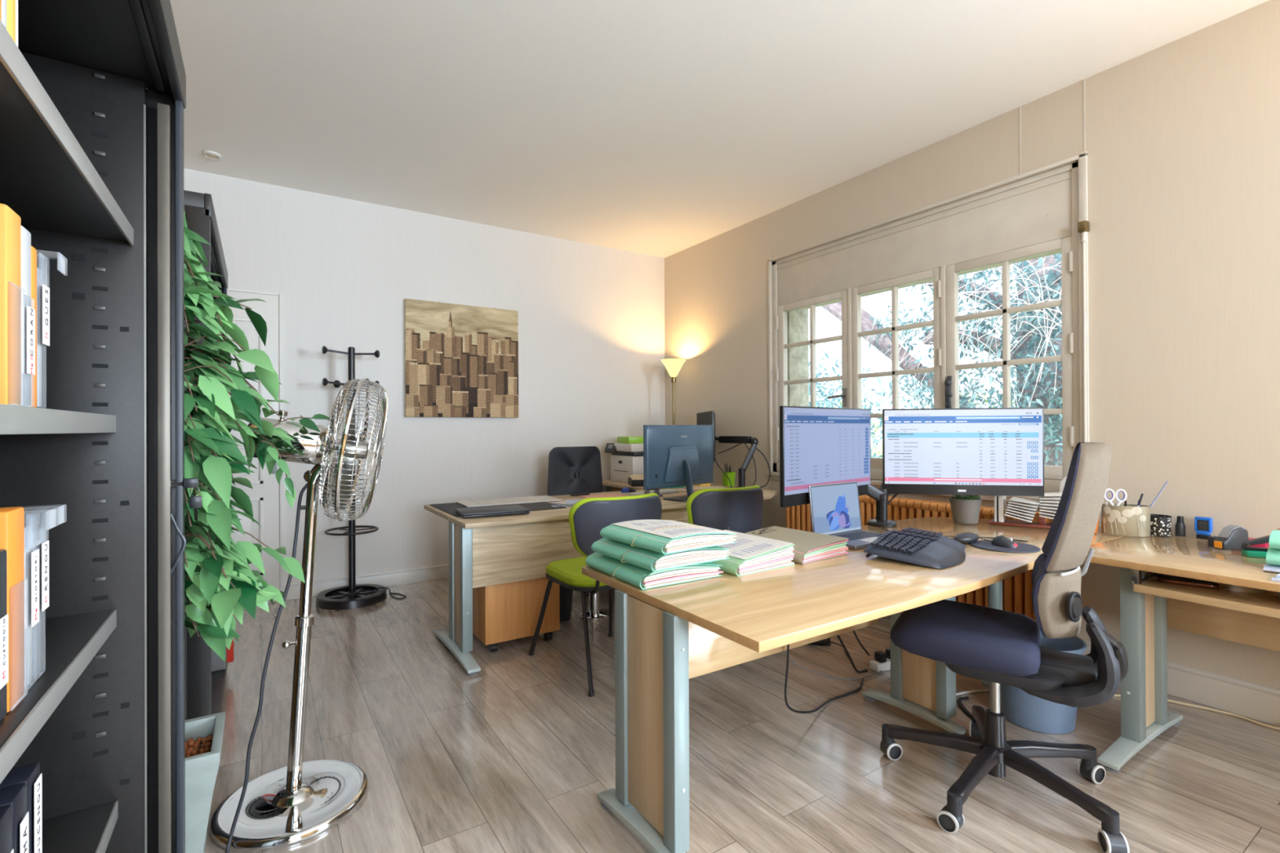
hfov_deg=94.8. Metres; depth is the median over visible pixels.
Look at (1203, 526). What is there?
date stamp
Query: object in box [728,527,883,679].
cable
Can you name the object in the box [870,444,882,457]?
ground
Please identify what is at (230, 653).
ring binder
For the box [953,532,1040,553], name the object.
mat
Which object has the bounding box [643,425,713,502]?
monitor
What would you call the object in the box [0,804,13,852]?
file box
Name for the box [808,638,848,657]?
power adapter
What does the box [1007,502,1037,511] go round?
envelope
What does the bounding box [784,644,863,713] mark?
cable
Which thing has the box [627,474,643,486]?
tray
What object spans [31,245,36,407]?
document folder
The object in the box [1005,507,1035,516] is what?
envelope
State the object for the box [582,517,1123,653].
countertop
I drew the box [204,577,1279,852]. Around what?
floor
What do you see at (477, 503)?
desk calendar
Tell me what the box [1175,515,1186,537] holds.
bottle
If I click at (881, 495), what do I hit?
monitor arm
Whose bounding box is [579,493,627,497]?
sheet
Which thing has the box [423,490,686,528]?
countertop
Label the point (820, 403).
bush
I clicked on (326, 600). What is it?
coat stand
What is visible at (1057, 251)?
trim
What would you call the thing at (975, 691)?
cable
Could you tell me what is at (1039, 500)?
envelope
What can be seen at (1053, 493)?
envelope
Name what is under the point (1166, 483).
ruler
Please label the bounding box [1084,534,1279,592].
countertop
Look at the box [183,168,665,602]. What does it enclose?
wall
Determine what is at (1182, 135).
wall
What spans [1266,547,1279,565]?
folder
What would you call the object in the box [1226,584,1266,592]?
computer mouse
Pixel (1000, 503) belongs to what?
holder
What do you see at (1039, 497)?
envelope
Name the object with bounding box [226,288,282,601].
door
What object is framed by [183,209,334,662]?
potted plant
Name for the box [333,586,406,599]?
loose cable
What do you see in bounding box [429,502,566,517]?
desk pad
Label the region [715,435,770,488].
monitor arm
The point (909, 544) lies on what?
keyboard
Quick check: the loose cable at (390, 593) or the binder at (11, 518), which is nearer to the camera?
the binder at (11, 518)
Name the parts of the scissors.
handle, handle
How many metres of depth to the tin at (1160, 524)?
2.55 m
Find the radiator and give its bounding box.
[786,494,1053,625]
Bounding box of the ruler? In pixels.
[1149,481,1168,507]
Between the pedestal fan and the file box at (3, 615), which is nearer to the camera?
the file box at (3, 615)
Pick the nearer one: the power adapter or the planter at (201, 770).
the planter at (201, 770)
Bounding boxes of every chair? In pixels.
[528,493,662,697]
[546,446,603,595]
[686,484,763,533]
[879,442,1129,852]
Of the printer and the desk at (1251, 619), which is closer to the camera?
the desk at (1251, 619)
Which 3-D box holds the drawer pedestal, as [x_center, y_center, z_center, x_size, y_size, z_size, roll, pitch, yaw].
[-0.788,0.934,3.460,0.430,0.560,0.556,0,0,-33]
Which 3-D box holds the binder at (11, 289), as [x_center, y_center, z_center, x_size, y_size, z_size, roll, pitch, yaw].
[-0.940,-0.157,0.713,0.263,0.262,0.055,0,0,-33]
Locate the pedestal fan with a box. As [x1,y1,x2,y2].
[208,377,387,852]
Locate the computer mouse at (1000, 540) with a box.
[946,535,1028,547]
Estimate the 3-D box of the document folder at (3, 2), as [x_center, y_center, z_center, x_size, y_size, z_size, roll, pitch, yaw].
[-0.925,-0.545,0.686,0.260,0.262,0.015,0,0,-33]
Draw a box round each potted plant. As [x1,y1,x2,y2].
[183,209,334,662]
[949,494,982,524]
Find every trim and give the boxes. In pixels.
[770,212,771,257]
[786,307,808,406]
[804,250,1061,308]
[1018,106,1021,174]
[1083,78,1084,151]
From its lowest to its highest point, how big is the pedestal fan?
1.370 m
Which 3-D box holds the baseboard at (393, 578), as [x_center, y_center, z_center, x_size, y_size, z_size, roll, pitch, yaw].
[-1.125,1.165,5.014,3.306,0.112,0.020,0,0,-33]
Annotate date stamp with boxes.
[1194,516,1213,539]
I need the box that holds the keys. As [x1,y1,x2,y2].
[183,478,202,519]
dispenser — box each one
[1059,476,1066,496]
[1208,524,1248,550]
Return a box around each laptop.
[455,504,529,518]
[808,481,882,549]
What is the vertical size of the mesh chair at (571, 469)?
1.055 m
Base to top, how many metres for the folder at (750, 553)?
0.074 m
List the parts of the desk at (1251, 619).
leg frame, infill panel, modesty panel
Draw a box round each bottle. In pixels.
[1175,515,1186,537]
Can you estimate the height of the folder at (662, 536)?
0.049 m
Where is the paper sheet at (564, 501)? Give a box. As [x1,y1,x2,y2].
[551,499,574,505]
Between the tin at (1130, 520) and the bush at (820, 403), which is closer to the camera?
the tin at (1130, 520)
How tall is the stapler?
0.065 m
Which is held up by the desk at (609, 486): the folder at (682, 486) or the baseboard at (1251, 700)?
the folder at (682, 486)
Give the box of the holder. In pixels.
[988,495,1052,528]
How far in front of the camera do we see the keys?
1.28 m
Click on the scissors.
(1115, 495)
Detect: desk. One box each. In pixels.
[423,490,688,675]
[582,517,1123,852]
[602,480,777,499]
[1084,534,1279,773]
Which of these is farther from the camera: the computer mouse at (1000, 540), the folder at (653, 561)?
the computer mouse at (1000, 540)
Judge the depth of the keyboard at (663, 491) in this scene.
4.30 m
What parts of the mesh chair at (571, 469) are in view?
backrest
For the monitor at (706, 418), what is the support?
attached to the monitor arm at (753, 442)
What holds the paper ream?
on the printer
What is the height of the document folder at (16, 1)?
0.250 m
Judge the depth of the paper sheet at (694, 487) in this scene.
4.59 m
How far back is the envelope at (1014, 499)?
2.83 m
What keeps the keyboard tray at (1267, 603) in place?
on the desk at (1251, 619)
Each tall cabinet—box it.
[0,0,186,852]
[183,190,227,719]
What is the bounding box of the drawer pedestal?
[472,577,559,652]
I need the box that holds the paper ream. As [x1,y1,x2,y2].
[617,436,643,443]
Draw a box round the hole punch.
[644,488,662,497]
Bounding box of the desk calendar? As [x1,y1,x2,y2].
[456,495,562,506]
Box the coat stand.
[315,346,386,609]
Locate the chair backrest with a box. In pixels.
[1041,442,1096,572]
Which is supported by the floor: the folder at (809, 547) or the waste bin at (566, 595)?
the waste bin at (566, 595)
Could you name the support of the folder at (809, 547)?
on the office desk at (666, 637)
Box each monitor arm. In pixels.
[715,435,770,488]
[866,482,897,527]
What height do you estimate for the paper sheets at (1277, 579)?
0.018 m
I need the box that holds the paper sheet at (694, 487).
[684,486,724,489]
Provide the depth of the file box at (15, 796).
0.79 m
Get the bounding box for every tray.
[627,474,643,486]
[1131,568,1279,618]
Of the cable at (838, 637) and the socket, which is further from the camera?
the socket
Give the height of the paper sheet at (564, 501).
0.005 m
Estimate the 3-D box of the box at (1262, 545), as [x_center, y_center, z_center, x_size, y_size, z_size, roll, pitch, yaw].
[2.420,0.462,2.329,0.100,0.030,0.100,0,0,-33]
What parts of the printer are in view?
control panel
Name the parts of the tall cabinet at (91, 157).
panel, handle, post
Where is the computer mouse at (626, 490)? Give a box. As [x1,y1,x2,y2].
[621,487,635,493]
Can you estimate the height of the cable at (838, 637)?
0.695 m
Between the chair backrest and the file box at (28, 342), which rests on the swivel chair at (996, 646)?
the chair backrest
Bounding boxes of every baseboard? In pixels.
[282,564,448,600]
[1083,640,1279,726]
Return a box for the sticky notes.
[694,483,710,486]
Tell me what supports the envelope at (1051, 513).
on the envelope at (1040, 514)
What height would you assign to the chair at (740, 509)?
0.879 m
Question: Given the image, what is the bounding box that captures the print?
[404,298,518,417]
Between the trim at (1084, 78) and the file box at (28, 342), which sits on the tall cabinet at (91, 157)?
the file box at (28, 342)
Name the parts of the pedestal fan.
power cord, oscillation knob, height knob, neck knob, fan blade, fan blade, fan blade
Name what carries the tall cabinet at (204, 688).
on the floor
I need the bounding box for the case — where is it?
[569,493,589,496]
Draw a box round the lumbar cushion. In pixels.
[1031,553,1048,637]
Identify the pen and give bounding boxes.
[1137,493,1143,506]
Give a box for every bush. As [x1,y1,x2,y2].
[809,397,882,445]
[817,400,881,457]
[959,384,1014,408]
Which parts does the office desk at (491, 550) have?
infill panel, leg frame, modesty panel, support post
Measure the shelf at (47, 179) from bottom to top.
0.027 m
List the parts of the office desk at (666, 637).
infill panel, leg frame, modesty panel, infill panel, leg frame, support post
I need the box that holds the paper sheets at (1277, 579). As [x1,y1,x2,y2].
[1271,573,1279,582]
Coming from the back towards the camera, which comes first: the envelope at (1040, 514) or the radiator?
the radiator
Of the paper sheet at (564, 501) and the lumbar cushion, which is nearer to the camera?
the lumbar cushion
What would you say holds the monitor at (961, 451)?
attached to the monitor arm at (881, 495)
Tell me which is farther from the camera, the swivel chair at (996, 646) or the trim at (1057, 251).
the trim at (1057, 251)
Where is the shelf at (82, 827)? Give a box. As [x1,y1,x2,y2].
[42,802,114,852]
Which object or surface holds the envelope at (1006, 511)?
in the holder
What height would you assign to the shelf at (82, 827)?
0.027 m
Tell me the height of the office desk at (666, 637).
0.719 m
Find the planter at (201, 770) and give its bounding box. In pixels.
[185,711,225,852]
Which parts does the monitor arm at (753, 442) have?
arm, post, arm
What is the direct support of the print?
attached to the wall at (592, 371)
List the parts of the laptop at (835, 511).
lid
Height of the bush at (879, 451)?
3.000 m
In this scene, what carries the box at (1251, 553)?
on the desk at (1251, 619)
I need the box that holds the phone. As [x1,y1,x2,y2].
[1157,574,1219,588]
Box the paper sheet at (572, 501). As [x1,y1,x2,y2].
[564,499,581,504]
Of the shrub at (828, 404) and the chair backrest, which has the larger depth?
the shrub at (828, 404)
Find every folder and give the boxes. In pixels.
[0,0,1,21]
[1,0,6,28]
[6,0,15,42]
[15,0,17,46]
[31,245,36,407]
[585,551,723,589]
[591,537,729,571]
[600,519,736,554]
[660,485,685,488]
[711,529,795,576]
[744,525,848,564]
[1262,564,1279,573]
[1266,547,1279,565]
[1268,529,1279,549]
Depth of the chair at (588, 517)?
2.75 m
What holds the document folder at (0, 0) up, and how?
on the tall cabinet at (91, 157)
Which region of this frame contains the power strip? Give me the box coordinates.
[869,648,890,672]
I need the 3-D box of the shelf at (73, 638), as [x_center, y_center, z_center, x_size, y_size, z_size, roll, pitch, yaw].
[-0.903,0.386,0.638,0.318,0.027,1.141,0,0,-33]
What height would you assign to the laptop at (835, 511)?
0.233 m
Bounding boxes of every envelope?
[1004,510,1033,519]
[1004,512,1031,522]
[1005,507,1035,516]
[1006,505,1036,513]
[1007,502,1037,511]
[1008,497,1040,504]
[1008,500,1039,507]
[1037,496,1061,499]
[1038,498,1060,502]
[1039,502,1058,506]
[1039,504,1057,509]
[1039,507,1057,512]
[1039,511,1055,515]
[1039,513,1054,519]
[1044,492,1062,496]
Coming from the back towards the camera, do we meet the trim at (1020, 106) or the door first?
the door
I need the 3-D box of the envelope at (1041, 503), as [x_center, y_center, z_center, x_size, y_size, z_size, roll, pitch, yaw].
[1.974,0.370,2.807,0.115,0.006,0.115,0,0,32]
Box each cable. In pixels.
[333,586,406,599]
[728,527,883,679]
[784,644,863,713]
[827,630,870,656]
[836,635,867,672]
[955,689,989,695]
[957,696,972,719]
[1113,694,1279,729]
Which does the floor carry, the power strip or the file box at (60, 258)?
the power strip
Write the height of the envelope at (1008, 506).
0.024 m
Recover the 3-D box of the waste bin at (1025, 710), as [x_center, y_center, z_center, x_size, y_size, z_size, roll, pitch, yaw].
[1.628,1.032,2.416,0.332,0.338,0.332,0,0,-33]
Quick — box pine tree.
[816,253,1062,466]
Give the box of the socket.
[671,377,675,382]
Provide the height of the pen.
0.175 m
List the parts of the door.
handle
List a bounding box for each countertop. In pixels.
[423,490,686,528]
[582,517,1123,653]
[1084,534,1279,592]
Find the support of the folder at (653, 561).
on the folder at (642, 578)
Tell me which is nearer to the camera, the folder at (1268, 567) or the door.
the folder at (1268, 567)
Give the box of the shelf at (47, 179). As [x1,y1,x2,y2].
[0,61,127,240]
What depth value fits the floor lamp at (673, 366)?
5.44 m
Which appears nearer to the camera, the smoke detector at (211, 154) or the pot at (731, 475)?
the smoke detector at (211, 154)
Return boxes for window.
[765,151,1089,504]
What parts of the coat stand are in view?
hook knob, hook knob, hook knob, hook knob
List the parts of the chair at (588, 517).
leg, seat, leg, leg, backrest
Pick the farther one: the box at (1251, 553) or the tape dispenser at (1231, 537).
the tape dispenser at (1231, 537)
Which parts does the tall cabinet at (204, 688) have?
panel, panel, post, panel, panel, post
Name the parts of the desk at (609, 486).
leg frame, infill panel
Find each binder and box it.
[0,203,24,406]
[0,506,27,712]
[211,645,226,671]
[226,613,234,662]
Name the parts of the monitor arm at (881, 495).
arm, post, arm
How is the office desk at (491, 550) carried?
on the floor
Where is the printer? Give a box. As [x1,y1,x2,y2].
[604,443,643,482]
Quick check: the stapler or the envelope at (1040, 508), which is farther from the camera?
the envelope at (1040, 508)
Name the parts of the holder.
plate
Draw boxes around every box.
[0,549,8,721]
[0,762,42,852]
[0,782,28,852]
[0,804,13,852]
[21,225,35,407]
[22,504,66,681]
[24,506,58,690]
[36,249,66,407]
[1241,548,1266,558]
[1248,537,1269,547]
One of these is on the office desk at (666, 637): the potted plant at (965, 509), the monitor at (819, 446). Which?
the potted plant at (965, 509)
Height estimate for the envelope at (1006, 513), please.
0.031 m
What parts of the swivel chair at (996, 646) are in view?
arm, arm, arm, seat, arm, arm, arm, arm, arm, arm, arm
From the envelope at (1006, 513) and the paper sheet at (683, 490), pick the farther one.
the paper sheet at (683, 490)
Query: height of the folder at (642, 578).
0.059 m
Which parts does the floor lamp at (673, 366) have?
lamp shade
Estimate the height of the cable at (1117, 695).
0.200 m
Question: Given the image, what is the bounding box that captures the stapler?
[1240,535,1270,551]
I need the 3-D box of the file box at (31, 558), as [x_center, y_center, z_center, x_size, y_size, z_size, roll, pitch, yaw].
[-0.966,0.246,0.774,0.283,0.253,0.050,0,0,-33]
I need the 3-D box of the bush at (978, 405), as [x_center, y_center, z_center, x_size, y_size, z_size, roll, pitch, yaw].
[7.019,0.635,11.674,3.037,2.850,2.692,0,0,32]
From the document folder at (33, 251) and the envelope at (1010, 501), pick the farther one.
the envelope at (1010, 501)
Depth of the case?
4.21 m
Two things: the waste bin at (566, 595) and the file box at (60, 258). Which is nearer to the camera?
the file box at (60, 258)
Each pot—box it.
[721,471,735,486]
[1094,515,1099,533]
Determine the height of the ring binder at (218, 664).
0.270 m
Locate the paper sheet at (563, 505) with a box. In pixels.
[551,502,573,506]
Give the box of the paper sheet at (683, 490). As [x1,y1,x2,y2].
[676,488,696,491]
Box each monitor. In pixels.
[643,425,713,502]
[696,410,715,462]
[779,405,871,507]
[882,407,1044,496]
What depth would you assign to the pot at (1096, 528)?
2.64 m
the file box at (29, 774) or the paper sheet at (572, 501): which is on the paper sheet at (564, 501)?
the paper sheet at (572, 501)
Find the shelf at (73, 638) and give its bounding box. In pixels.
[0,610,112,747]
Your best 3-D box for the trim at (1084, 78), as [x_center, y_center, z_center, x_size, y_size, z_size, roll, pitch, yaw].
[2.193,-1.528,2.904,0.002,0.375,0.006,0,0,-33]
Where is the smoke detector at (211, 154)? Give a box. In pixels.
[202,150,221,159]
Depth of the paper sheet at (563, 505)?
3.64 m
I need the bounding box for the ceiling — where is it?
[146,0,1268,257]
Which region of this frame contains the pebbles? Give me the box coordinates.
[185,734,213,757]
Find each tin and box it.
[1101,503,1150,537]
[1150,514,1172,537]
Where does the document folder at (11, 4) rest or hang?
on the tall cabinet at (91, 157)
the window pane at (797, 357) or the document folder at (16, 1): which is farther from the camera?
the window pane at (797, 357)
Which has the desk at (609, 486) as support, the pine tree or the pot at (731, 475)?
the pot at (731, 475)
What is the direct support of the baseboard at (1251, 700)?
attached to the wall at (1182, 135)
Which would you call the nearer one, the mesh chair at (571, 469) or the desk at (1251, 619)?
the desk at (1251, 619)
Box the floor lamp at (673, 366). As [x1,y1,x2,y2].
[661,358,685,425]
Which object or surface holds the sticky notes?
on the desk at (609, 486)
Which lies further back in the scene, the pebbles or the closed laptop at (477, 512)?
the closed laptop at (477, 512)
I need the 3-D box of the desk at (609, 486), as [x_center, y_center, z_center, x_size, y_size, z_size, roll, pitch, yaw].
[0.348,0.854,4.849,0.936,0.719,1.815,0,0,-33]
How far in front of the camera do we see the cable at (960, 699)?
2.50 m
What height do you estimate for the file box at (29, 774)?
0.270 m
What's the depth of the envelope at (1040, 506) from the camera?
2.80 m
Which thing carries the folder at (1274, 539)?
on the folder at (1273, 557)
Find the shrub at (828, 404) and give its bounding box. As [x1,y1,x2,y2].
[808,342,926,457]
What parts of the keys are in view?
blade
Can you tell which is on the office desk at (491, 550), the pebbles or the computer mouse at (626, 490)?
the computer mouse at (626, 490)
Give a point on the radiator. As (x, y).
(1016, 589)
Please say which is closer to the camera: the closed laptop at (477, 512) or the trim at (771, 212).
the closed laptop at (477, 512)
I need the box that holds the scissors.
[1103,488,1127,506]
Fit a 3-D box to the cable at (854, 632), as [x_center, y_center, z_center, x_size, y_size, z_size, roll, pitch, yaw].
[1.073,0.994,3.072,0.224,0.388,0.091,0,0,-5]
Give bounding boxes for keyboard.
[628,488,678,495]
[863,527,966,568]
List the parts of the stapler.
arm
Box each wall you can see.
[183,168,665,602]
[664,0,1279,690]
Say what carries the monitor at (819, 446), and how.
attached to the monitor arm at (881, 495)
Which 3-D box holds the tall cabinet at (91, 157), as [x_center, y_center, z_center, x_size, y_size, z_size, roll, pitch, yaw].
[-0.858,0.203,0.668,0.450,2.005,1.215,0,0,-33]
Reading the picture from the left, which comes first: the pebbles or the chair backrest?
the pebbles
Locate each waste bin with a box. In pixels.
[559,584,573,622]
[1000,626,1086,734]
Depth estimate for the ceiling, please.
2.97 m

